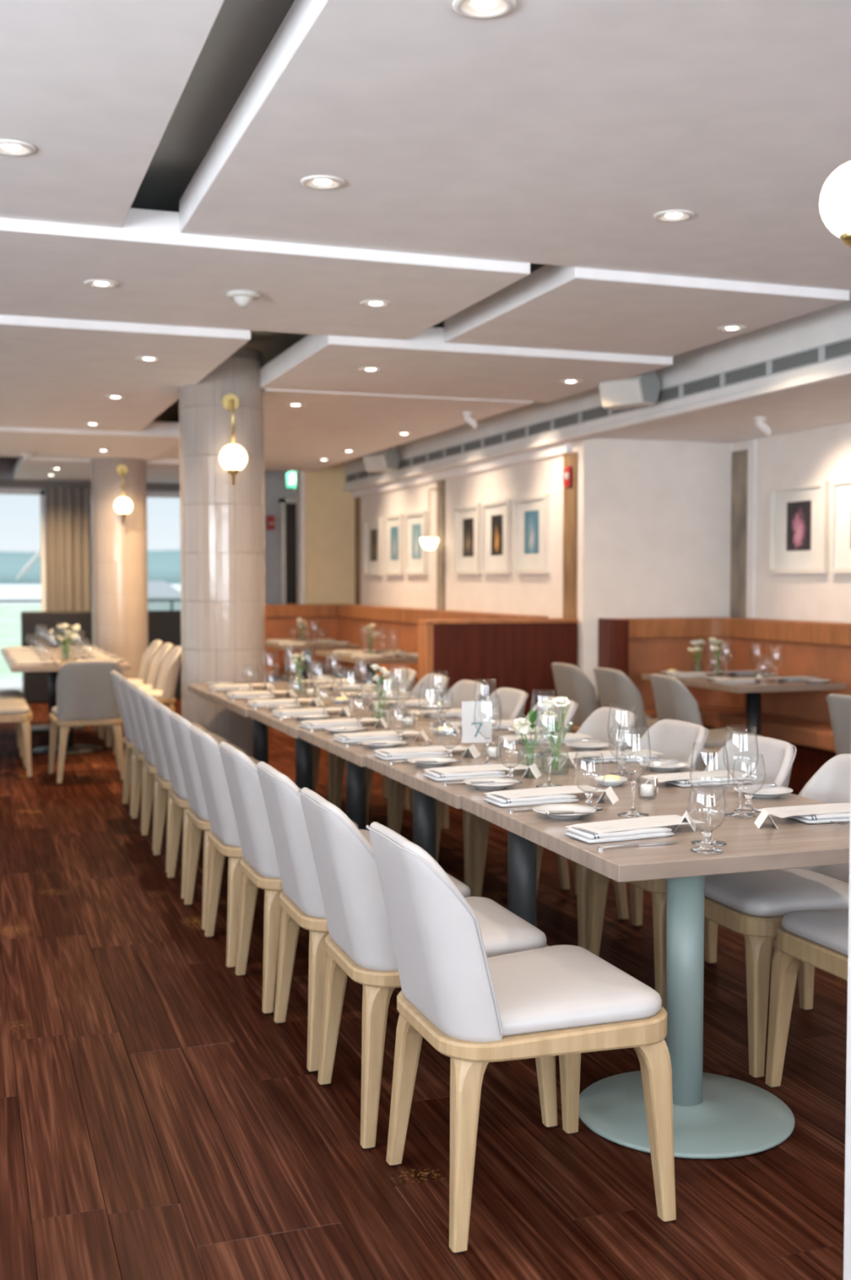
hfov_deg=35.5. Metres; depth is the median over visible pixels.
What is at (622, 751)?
wine glass
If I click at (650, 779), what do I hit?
place card
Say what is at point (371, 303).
recessed light
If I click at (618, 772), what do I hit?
water goblet
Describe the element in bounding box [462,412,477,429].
light
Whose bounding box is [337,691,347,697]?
place card
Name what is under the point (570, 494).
trim
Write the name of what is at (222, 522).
pillar
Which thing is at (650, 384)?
grille
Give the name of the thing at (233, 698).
table knife
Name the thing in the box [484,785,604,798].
menu card
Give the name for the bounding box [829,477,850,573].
framed picture
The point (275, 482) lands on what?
wall
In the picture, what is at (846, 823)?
fork
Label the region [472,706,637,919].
dining chair
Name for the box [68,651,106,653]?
menu card
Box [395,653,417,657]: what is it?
napkin
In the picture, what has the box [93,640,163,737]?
dining chair
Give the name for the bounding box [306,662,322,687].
water goblet
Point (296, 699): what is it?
water goblet
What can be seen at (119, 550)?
pillar
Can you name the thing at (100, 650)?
napkin
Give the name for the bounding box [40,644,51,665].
water goblet
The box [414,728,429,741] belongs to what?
place card
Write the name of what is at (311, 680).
menu card
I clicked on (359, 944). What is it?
dining chair
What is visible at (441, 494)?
trim
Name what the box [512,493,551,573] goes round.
framed picture
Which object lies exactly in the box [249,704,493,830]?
dining table
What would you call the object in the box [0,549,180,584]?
hills
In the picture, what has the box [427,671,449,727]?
wine glass
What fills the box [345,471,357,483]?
air vent
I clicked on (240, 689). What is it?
bread plate
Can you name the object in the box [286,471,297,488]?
exit sign
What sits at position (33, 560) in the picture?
patio umbrella
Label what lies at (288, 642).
menu card
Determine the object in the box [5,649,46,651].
menu card
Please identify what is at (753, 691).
dining table
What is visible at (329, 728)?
butter knife
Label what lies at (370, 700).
water goblet
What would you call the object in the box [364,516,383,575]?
framed picture
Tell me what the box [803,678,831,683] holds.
bread plate
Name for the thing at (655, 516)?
wall pier
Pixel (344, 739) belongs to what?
napkin
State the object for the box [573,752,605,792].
bowl
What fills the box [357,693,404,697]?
napkin
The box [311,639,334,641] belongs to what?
napkin
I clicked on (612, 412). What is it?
air vent
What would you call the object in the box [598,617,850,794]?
banquette
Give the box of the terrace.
[0,678,22,690]
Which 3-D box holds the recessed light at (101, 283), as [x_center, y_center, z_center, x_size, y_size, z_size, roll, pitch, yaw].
[-1.447,-1.588,5.926,0.152,0.008,0.152,-1,3,-19]
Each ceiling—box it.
[0,0,850,483]
[596,379,850,443]
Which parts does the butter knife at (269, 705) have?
handle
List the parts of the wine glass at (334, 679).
stem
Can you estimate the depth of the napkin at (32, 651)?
12.14 m
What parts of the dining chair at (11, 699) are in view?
seat, leg, leg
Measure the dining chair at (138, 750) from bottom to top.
0.863 m
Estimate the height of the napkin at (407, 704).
0.023 m
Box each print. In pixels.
[370,528,377,560]
[391,526,398,559]
[412,523,421,559]
[462,518,473,556]
[491,514,502,555]
[524,510,539,554]
[786,500,811,551]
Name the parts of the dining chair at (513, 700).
leg, backrest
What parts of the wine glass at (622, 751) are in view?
stem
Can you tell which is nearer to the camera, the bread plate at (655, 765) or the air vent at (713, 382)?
the bread plate at (655, 765)
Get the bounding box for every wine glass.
[35,623,46,651]
[37,626,48,654]
[45,630,57,660]
[48,634,62,665]
[71,629,82,657]
[262,652,279,689]
[283,644,296,684]
[284,654,302,698]
[301,648,316,688]
[310,660,329,707]
[311,625,319,645]
[325,653,342,696]
[341,666,361,718]
[354,657,373,705]
[377,674,399,731]
[388,632,399,658]
[389,662,408,715]
[418,686,443,746]
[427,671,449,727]
[474,695,501,764]
[530,689,555,758]
[534,706,565,787]
[607,704,637,781]
[616,724,651,817]
[689,742,729,846]
[705,640,719,671]
[719,642,733,678]
[723,725,759,817]
[750,643,765,674]
[768,644,785,684]
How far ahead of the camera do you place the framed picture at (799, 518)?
9.52 m
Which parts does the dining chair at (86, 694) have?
leg, seat, leg, seat frame, backrest, leg, leg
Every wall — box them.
[264,470,296,682]
[305,461,355,684]
[354,442,572,688]
[732,422,850,723]
[844,774,850,1279]
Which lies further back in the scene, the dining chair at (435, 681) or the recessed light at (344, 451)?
the recessed light at (344, 451)
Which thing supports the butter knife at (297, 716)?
on the bread plate at (313, 715)
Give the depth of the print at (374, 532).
14.97 m
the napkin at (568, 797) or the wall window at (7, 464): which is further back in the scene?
the wall window at (7, 464)
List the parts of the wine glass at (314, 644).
stem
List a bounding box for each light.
[0,138,35,156]
[49,467,63,469]
[83,422,102,425]
[84,279,118,288]
[95,448,111,451]
[104,395,126,399]
[135,355,162,361]
[284,403,306,406]
[300,174,344,190]
[316,458,331,460]
[341,449,356,452]
[358,367,383,372]
[360,299,391,307]
[395,432,413,435]
[452,0,516,19]
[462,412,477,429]
[559,379,582,383]
[653,209,694,222]
[717,324,746,331]
[754,416,772,436]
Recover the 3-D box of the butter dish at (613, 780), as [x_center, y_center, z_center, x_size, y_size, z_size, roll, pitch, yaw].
[0.608,0.458,4.348,0.107,0.034,0.107,-1,3,-19]
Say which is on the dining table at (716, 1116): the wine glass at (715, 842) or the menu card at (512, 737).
the wine glass at (715, 842)
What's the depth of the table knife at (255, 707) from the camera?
6.95 m
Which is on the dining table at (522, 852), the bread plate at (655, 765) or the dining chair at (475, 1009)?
the bread plate at (655, 765)
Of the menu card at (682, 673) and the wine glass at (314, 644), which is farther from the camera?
the wine glass at (314, 644)
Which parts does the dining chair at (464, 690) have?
leg, leg, leg, backrest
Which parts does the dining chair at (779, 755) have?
leg, seat frame, leg, leg, backrest, leg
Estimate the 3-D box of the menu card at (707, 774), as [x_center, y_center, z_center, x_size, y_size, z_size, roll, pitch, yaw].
[0.904,0.450,4.409,0.370,0.006,0.125,-1,3,-23]
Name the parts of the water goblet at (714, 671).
stem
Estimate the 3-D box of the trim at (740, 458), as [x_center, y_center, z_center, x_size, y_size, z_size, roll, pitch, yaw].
[2.434,-0.751,10.266,0.015,1.420,0.240,-1,3,-19]
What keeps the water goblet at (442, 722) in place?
on the dining table at (356, 775)
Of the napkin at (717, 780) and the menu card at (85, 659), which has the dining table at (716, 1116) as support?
the napkin at (717, 780)
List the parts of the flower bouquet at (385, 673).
stem, stem, stem, stem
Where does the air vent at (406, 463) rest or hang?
attached to the wall at (531, 594)
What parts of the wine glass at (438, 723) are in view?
stem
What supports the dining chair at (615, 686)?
on the floor
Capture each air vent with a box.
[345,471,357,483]
[357,470,369,479]
[369,471,382,476]
[396,457,411,470]
[411,453,427,466]
[426,448,444,462]
[444,443,463,457]
[462,438,482,453]
[482,431,503,448]
[503,426,528,443]
[526,418,551,436]
[551,411,579,431]
[579,404,609,423]
[609,407,644,416]
[643,383,680,407]
[680,372,722,398]
[722,360,770,387]
[768,345,822,375]
[821,337,850,362]
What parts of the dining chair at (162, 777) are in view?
backrest, leg, seat frame, leg, seat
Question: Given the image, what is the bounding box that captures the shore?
[0,584,180,604]
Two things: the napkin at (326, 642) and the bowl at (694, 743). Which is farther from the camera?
the napkin at (326, 642)
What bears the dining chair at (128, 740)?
on the floor
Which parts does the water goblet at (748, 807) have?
stem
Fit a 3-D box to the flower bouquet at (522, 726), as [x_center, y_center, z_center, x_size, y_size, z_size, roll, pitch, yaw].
[0.365,0.344,4.696,0.112,0.207,0.114,-2,3,-37]
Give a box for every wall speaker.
[363,446,400,472]
[599,370,661,409]
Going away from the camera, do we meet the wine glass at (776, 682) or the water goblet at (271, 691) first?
the water goblet at (271, 691)
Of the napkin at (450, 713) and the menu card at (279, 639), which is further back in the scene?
the menu card at (279, 639)
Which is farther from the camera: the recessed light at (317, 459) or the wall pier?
the recessed light at (317, 459)
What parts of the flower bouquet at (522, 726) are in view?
stem, stem, stem, stem, stem, stem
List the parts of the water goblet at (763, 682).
stem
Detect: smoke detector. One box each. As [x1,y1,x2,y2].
[20,452,36,459]
[226,289,260,307]
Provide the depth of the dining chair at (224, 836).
4.90 m
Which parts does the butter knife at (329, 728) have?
handle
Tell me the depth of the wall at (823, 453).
9.56 m
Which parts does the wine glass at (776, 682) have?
stem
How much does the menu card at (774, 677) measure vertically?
0.006 m
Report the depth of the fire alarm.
10.10 m
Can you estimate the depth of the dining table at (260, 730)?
8.32 m
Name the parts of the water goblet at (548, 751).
stem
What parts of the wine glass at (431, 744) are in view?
stem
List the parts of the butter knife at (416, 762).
handle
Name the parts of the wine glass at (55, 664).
stem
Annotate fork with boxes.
[608,760,641,764]
[698,784,746,788]
[831,821,850,826]
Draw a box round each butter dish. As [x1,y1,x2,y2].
[331,697,350,703]
[432,726,456,734]
[595,774,627,786]
[664,669,679,672]
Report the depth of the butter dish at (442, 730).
5.77 m
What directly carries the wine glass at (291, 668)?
on the dining table at (260, 730)
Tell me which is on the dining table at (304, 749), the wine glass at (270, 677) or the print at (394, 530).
the wine glass at (270, 677)
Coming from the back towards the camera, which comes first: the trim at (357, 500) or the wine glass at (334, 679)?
the trim at (357, 500)
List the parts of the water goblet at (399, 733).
stem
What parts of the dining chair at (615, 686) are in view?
backrest, leg, seat frame, seat, leg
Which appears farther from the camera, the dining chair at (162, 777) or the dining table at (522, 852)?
the dining chair at (162, 777)
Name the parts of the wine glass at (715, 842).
stem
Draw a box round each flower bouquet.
[48,623,79,657]
[291,651,306,690]
[297,617,307,640]
[362,623,380,652]
[369,664,395,718]
[511,708,543,766]
[539,696,573,770]
[688,639,706,671]
[709,637,726,674]
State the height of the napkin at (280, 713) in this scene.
0.023 m
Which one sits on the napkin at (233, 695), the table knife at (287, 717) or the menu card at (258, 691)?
the menu card at (258, 691)
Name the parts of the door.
frame, frame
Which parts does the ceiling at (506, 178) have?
panel, panel, panel, panel, panel, panel, panel, panel, panel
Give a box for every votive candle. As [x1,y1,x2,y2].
[305,684,316,696]
[402,713,416,724]
[484,742,502,759]
[636,777,657,799]
[755,671,764,679]
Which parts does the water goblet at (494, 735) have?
stem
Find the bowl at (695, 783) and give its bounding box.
[688,782,727,831]
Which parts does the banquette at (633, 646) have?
panel, backrest, seat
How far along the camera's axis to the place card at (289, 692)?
7.63 m
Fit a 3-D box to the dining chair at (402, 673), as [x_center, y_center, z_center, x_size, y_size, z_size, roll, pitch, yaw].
[-0.382,0.615,8.342,0.613,0.863,0.528,-1,3,-19]
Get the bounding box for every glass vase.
[517,741,543,770]
[542,744,568,774]
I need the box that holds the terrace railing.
[0,599,182,610]
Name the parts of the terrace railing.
rail, post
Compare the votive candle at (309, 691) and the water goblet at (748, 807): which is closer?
the water goblet at (748, 807)
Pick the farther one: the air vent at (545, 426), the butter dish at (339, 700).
the air vent at (545, 426)
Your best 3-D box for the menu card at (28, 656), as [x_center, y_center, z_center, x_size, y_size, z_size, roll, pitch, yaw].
[-3.306,0.147,11.172,0.370,0.006,0.125,-1,3,-17]
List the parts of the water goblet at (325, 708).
stem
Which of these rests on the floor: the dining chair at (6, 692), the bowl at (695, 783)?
the dining chair at (6, 692)
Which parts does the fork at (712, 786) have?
handle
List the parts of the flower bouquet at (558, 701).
stem, stem, stem, stem, stem, stem, stem, stem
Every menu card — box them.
[3,647,42,648]
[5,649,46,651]
[7,653,51,654]
[9,656,54,658]
[12,660,60,662]
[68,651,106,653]
[71,654,116,656]
[76,658,123,660]
[208,683,264,687]
[226,690,287,694]
[247,698,312,702]
[266,639,298,640]
[271,707,342,712]
[279,641,313,643]
[300,679,356,682]
[300,717,379,724]
[317,684,377,687]
[333,650,369,652]
[333,730,421,737]
[345,690,408,695]
[351,653,389,655]
[369,649,402,651]
[374,745,467,754]
[376,698,445,703]
[389,653,417,654]
[408,708,462,714]
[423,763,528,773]
[448,720,515,726]
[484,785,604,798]
[498,733,591,740]
[560,749,663,758]
[565,814,705,833]
[640,769,753,782]
[666,671,719,675]
[712,677,766,680]
[718,670,768,672]
[757,802,850,817]
[764,675,819,679]
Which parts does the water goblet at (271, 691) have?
stem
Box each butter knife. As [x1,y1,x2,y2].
[225,688,239,690]
[245,696,275,697]
[269,705,301,706]
[297,715,331,717]
[309,675,332,676]
[328,728,364,729]
[351,686,378,688]
[367,742,406,744]
[415,760,461,763]
[417,702,447,704]
[470,781,521,783]
[546,811,604,814]
[561,740,600,742]
[634,759,679,761]
[726,782,776,786]
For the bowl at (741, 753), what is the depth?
3.86 m
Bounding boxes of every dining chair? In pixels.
[0,689,23,753]
[0,695,26,762]
[0,702,32,777]
[48,660,124,783]
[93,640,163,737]
[100,643,173,746]
[107,645,181,755]
[109,670,213,815]
[118,676,230,831]
[127,683,248,850]
[138,691,259,873]
[151,700,190,899]
[167,711,301,930]
[186,724,359,968]
[217,741,372,1013]
[254,761,471,1072]
[297,786,557,1149]
[313,667,417,810]
[333,673,448,813]
[365,822,676,1253]
[366,680,486,829]
[391,687,528,835]
[436,696,577,896]
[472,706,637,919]
[537,719,708,949]
[551,662,651,732]
[586,734,796,1009]
[593,666,705,771]
[648,673,761,755]
[704,753,850,1078]
[765,909,848,1088]
[826,693,850,755]
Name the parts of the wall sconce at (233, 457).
arm, globe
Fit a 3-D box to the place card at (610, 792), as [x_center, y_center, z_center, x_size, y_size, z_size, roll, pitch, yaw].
[0.552,0.469,4.022,0.052,0.041,0.088,1,3,19]
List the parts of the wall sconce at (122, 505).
arm, globe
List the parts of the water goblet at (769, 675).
stem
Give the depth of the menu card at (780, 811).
3.74 m
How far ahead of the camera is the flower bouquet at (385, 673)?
6.33 m
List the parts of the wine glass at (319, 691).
stem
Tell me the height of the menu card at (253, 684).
0.006 m
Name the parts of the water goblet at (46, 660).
stem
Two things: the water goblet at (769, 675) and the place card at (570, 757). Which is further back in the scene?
the water goblet at (769, 675)
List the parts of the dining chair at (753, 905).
seat frame, leg, seat, leg, backrest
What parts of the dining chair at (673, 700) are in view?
backrest, seat frame, seat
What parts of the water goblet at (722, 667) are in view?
stem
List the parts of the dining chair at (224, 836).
leg, backrest, seat frame, leg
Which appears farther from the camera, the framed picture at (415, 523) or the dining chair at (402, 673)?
the framed picture at (415, 523)
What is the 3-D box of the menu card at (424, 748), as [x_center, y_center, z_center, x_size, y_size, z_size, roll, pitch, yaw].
[-0.004,0.420,5.090,0.370,0.006,0.125,-1,3,-22]
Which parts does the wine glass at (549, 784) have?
stem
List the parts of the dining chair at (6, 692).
seat, leg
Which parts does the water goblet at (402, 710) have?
stem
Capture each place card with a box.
[262,682,275,689]
[284,688,297,697]
[309,697,324,706]
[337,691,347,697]
[337,706,353,715]
[367,700,378,709]
[374,716,386,728]
[403,710,417,720]
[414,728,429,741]
[450,722,460,733]
[462,744,479,758]
[497,736,511,748]
[521,763,542,778]
[561,754,577,768]
[596,786,618,804]
[645,776,658,792]
[675,810,696,831]
[755,808,778,829]
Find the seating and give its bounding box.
[265,604,578,733]
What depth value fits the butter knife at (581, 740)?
5.32 m
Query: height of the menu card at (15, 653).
0.006 m
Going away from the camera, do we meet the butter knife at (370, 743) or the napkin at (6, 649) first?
the butter knife at (370, 743)
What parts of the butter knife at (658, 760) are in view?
blade, handle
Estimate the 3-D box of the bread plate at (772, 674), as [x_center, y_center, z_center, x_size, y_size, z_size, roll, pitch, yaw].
[2.370,0.244,9.271,0.180,0.020,0.180,-1,3,-19]
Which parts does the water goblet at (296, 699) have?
stem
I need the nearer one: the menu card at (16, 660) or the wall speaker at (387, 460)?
the menu card at (16, 660)
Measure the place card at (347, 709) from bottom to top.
0.041 m
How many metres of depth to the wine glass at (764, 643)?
9.03 m
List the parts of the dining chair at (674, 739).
leg, leg, leg, backrest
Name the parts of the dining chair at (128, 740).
backrest, leg, seat frame, leg, seat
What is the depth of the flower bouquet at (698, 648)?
9.46 m
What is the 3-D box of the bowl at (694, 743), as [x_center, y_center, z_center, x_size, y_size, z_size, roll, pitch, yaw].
[0.724,0.342,3.382,0.100,0.157,0.100,1,3,17]
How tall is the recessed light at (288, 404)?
0.008 m
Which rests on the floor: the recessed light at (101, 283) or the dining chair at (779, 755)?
the dining chair at (779, 755)
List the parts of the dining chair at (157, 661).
leg, leg, seat, backrest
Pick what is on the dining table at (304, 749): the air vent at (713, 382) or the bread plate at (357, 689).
the bread plate at (357, 689)
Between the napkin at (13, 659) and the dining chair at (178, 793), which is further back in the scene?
the napkin at (13, 659)
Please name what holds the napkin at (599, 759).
on the dining table at (522, 852)
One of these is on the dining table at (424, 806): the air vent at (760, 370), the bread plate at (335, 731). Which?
the bread plate at (335, 731)
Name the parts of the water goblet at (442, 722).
stem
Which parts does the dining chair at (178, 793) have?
backrest, leg, seat frame, leg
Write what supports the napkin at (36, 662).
on the dining table at (53, 670)
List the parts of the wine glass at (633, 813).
stem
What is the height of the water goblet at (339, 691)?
0.164 m
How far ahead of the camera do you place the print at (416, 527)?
13.58 m
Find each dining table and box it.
[0,647,131,755]
[187,681,331,764]
[210,689,391,791]
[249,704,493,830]
[265,640,360,679]
[299,723,569,861]
[315,649,417,686]
[365,746,700,927]
[462,782,850,1159]
[641,671,847,735]
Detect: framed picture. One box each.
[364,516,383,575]
[383,513,404,575]
[404,510,428,575]
[453,502,481,574]
[480,498,512,573]
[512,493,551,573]
[768,480,831,573]
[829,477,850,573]
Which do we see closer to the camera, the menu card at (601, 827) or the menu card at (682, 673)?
the menu card at (601, 827)
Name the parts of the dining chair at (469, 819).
leg, leg, backrest, leg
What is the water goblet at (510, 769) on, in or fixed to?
on the dining table at (522, 852)
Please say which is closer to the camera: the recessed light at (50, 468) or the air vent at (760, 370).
the air vent at (760, 370)
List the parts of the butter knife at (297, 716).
handle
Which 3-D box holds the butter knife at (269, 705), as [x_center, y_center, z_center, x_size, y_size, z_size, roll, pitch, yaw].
[-0.719,0.340,6.808,0.165,0.007,0.016,0,3,-5]
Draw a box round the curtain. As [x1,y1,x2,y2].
[45,487,92,611]
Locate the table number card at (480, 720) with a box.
[460,700,492,755]
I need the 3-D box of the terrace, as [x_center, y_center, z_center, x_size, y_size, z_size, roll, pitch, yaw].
[-6.220,0.736,17.845,18.000,0.170,3.300,-1,3,-19]
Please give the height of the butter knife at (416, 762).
0.007 m
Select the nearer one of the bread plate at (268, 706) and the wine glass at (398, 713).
the wine glass at (398, 713)
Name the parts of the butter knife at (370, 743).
handle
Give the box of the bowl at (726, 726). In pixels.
[723,725,759,777]
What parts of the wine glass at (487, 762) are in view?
stem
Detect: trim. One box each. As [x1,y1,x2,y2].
[296,471,305,679]
[342,290,850,491]
[351,442,572,498]
[355,497,360,604]
[436,479,445,609]
[563,452,577,618]
[730,448,748,617]
[746,439,757,617]
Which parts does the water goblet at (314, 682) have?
stem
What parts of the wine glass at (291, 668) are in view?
stem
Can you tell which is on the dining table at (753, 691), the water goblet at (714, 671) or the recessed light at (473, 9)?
the water goblet at (714, 671)
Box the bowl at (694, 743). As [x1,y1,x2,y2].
[689,742,729,801]
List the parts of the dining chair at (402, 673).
leg, leg, leg, backrest, leg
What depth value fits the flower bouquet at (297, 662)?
7.92 m
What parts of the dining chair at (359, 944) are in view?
leg, backrest, leg, seat frame, seat, leg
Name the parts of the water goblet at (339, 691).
stem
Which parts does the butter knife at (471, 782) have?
handle, blade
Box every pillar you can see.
[90,457,148,679]
[178,346,265,757]
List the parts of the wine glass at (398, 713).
stem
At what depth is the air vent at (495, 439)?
11.30 m
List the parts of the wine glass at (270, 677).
stem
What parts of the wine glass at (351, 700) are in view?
stem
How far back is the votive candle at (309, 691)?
7.67 m
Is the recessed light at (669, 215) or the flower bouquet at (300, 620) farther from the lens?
the flower bouquet at (300, 620)
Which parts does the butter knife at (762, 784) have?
blade, handle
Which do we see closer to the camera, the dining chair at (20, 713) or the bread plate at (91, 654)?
the dining chair at (20, 713)
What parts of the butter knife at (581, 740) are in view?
handle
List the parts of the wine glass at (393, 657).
stem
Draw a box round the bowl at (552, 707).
[534,706,565,753]
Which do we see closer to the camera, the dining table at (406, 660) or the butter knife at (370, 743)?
the butter knife at (370, 743)
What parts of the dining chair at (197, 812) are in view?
backrest, leg, seat frame, leg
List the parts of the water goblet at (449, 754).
stem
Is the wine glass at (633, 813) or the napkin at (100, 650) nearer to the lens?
the wine glass at (633, 813)
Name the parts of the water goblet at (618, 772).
stem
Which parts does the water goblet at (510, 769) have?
stem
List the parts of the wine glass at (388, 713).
stem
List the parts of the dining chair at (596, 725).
leg, leg, backrest, leg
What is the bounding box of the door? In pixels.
[280,497,297,681]
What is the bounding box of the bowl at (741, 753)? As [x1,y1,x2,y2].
[732,752,766,794]
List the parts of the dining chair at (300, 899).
leg, backrest, seat frame, leg, seat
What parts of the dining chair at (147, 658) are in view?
leg, seat, backrest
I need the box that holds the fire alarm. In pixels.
[560,466,572,487]
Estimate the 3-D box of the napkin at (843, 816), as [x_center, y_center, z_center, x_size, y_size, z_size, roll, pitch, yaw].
[1.161,0.491,3.736,0.260,0.023,0.124,-1,3,-15]
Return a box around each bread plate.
[75,647,94,648]
[80,649,99,652]
[85,653,106,655]
[91,656,112,658]
[205,681,232,684]
[223,688,253,692]
[243,695,275,700]
[266,704,301,710]
[292,714,329,720]
[310,676,336,679]
[319,640,335,641]
[324,725,365,733]
[328,680,356,684]
[333,642,351,644]
[354,688,383,691]
[361,739,405,748]
[385,695,416,700]
[386,651,406,653]
[407,756,456,767]
[408,654,417,657]
[417,704,452,710]
[463,777,519,790]
[508,727,548,734]
[533,804,596,819]
[565,742,611,751]
[640,760,691,771]
[704,676,731,680]
[733,784,793,798]
[752,672,778,676]
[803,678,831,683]
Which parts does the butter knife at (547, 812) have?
handle, blade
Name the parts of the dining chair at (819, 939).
leg, seat frame, seat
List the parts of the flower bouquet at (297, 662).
stem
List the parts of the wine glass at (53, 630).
stem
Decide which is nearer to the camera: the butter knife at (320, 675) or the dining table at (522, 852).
the dining table at (522, 852)
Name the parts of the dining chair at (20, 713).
seat, seat frame, leg, leg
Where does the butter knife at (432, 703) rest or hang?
on the bread plate at (428, 707)
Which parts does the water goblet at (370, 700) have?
stem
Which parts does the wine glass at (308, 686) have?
stem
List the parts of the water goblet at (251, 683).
stem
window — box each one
[0,456,179,611]
[0,488,45,694]
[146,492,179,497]
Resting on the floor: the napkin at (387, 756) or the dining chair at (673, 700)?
the dining chair at (673, 700)
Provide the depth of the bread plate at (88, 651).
12.34 m
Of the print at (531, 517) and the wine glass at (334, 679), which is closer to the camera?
the wine glass at (334, 679)
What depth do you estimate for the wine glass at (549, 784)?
4.31 m
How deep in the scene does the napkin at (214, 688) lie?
8.09 m
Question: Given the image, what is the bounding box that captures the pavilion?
[147,581,180,610]
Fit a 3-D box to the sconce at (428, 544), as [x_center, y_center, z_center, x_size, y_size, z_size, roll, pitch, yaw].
[0.037,-1.166,12.855,0.180,0.594,0.180,1,3,22]
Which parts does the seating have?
seat, backrest, seat, post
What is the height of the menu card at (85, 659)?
0.006 m
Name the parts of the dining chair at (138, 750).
backrest, leg, seat frame, leg, seat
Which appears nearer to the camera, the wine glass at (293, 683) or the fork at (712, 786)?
the fork at (712, 786)
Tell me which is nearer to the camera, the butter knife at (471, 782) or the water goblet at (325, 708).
the butter knife at (471, 782)
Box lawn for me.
[0,604,41,679]
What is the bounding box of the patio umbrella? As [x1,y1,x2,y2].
[15,548,40,580]
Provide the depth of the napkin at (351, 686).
8.11 m
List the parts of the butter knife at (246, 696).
handle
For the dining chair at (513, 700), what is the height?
0.863 m
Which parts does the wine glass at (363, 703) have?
stem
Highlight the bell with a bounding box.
[266,515,275,529]
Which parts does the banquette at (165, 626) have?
backrest, seat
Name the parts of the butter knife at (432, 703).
handle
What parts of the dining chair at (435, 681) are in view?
leg, leg, backrest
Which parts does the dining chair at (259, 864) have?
leg, backrest, seat frame, leg, seat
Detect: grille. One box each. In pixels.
[384,448,400,469]
[640,370,661,403]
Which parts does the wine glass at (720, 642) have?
stem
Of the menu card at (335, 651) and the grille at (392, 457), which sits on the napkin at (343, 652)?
the menu card at (335, 651)
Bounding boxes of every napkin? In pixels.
[3,648,30,650]
[4,650,35,653]
[7,653,38,657]
[9,657,40,660]
[12,661,44,664]
[69,645,97,648]
[74,648,103,652]
[80,651,110,655]
[84,654,116,658]
[90,659,124,662]
[207,685,253,690]
[226,693,275,697]
[246,701,299,706]
[266,640,290,642]
[271,710,328,716]
[279,642,305,644]
[298,721,357,728]
[310,680,351,684]
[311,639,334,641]
[324,641,350,644]
[329,685,373,690]
[333,651,362,654]
[333,734,397,742]
[351,654,383,657]
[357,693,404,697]
[373,750,447,759]
[375,650,405,653]
[387,701,439,706]
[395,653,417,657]
[422,769,507,781]
[424,711,462,717]
[484,793,579,806]
[492,723,515,728]
[518,737,586,744]
[564,826,674,843]
[582,754,659,763]
[665,776,752,786]
[666,673,707,677]
[712,679,756,684]
[728,670,767,675]
[777,675,820,681]
[789,812,850,823]
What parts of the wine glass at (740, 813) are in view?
stem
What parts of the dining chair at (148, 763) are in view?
backrest, leg, seat frame, leg, seat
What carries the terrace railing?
on the terrace
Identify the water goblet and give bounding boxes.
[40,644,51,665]
[242,663,258,691]
[264,669,279,699]
[288,676,306,708]
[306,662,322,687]
[315,683,334,718]
[331,665,347,693]
[348,693,369,730]
[360,671,378,702]
[381,641,390,658]
[387,703,411,745]
[393,679,412,712]
[434,687,453,724]
[436,715,462,761]
[492,697,502,737]
[496,731,524,783]
[537,711,560,754]
[573,752,605,810]
[608,726,636,775]
[688,782,727,853]
[707,653,721,676]
[719,650,729,674]
[732,752,766,813]
[755,657,770,684]
[764,654,777,679]
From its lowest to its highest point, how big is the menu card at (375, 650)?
0.006 m
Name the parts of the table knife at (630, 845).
handle, blade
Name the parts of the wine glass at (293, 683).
stem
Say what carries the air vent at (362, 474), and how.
attached to the wall at (531, 594)
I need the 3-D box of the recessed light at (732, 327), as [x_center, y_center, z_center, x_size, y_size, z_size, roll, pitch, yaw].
[1.610,-1.635,6.974,0.152,0.008,0.152,-1,3,-19]
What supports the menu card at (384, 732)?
on the napkin at (344, 739)
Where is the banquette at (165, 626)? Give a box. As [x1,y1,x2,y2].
[21,610,182,703]
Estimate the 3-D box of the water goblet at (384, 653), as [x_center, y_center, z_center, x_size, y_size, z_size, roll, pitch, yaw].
[-0.353,0.074,11.451,0.096,0.164,0.096,-1,3,-19]
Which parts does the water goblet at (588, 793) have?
stem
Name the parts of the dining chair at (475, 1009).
leg, backrest, leg, seat frame, leg, seat, leg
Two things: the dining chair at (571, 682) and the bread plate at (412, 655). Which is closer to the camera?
the dining chair at (571, 682)
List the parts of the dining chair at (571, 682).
backrest, seat frame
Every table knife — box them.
[232,697,246,699]
[253,706,269,708]
[280,716,295,719]
[310,728,327,731]
[345,742,364,746]
[389,760,409,763]
[442,781,465,785]
[508,807,533,812]
[597,841,679,849]
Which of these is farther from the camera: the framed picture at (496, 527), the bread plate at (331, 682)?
the framed picture at (496, 527)
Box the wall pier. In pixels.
[572,437,732,708]
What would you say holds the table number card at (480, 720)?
on the dining table at (522, 852)
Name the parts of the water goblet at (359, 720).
stem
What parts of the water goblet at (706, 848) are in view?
stem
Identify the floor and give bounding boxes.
[0,698,848,1279]
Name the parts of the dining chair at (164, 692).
leg, seat, seat frame, backrest, leg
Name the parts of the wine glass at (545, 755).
stem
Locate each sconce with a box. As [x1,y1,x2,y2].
[114,464,132,523]
[219,393,247,484]
[420,488,440,550]
[819,160,850,247]
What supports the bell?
attached to the wall at (275, 482)
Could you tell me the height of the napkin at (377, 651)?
0.023 m
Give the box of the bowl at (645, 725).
[616,724,651,780]
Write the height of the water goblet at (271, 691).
0.164 m

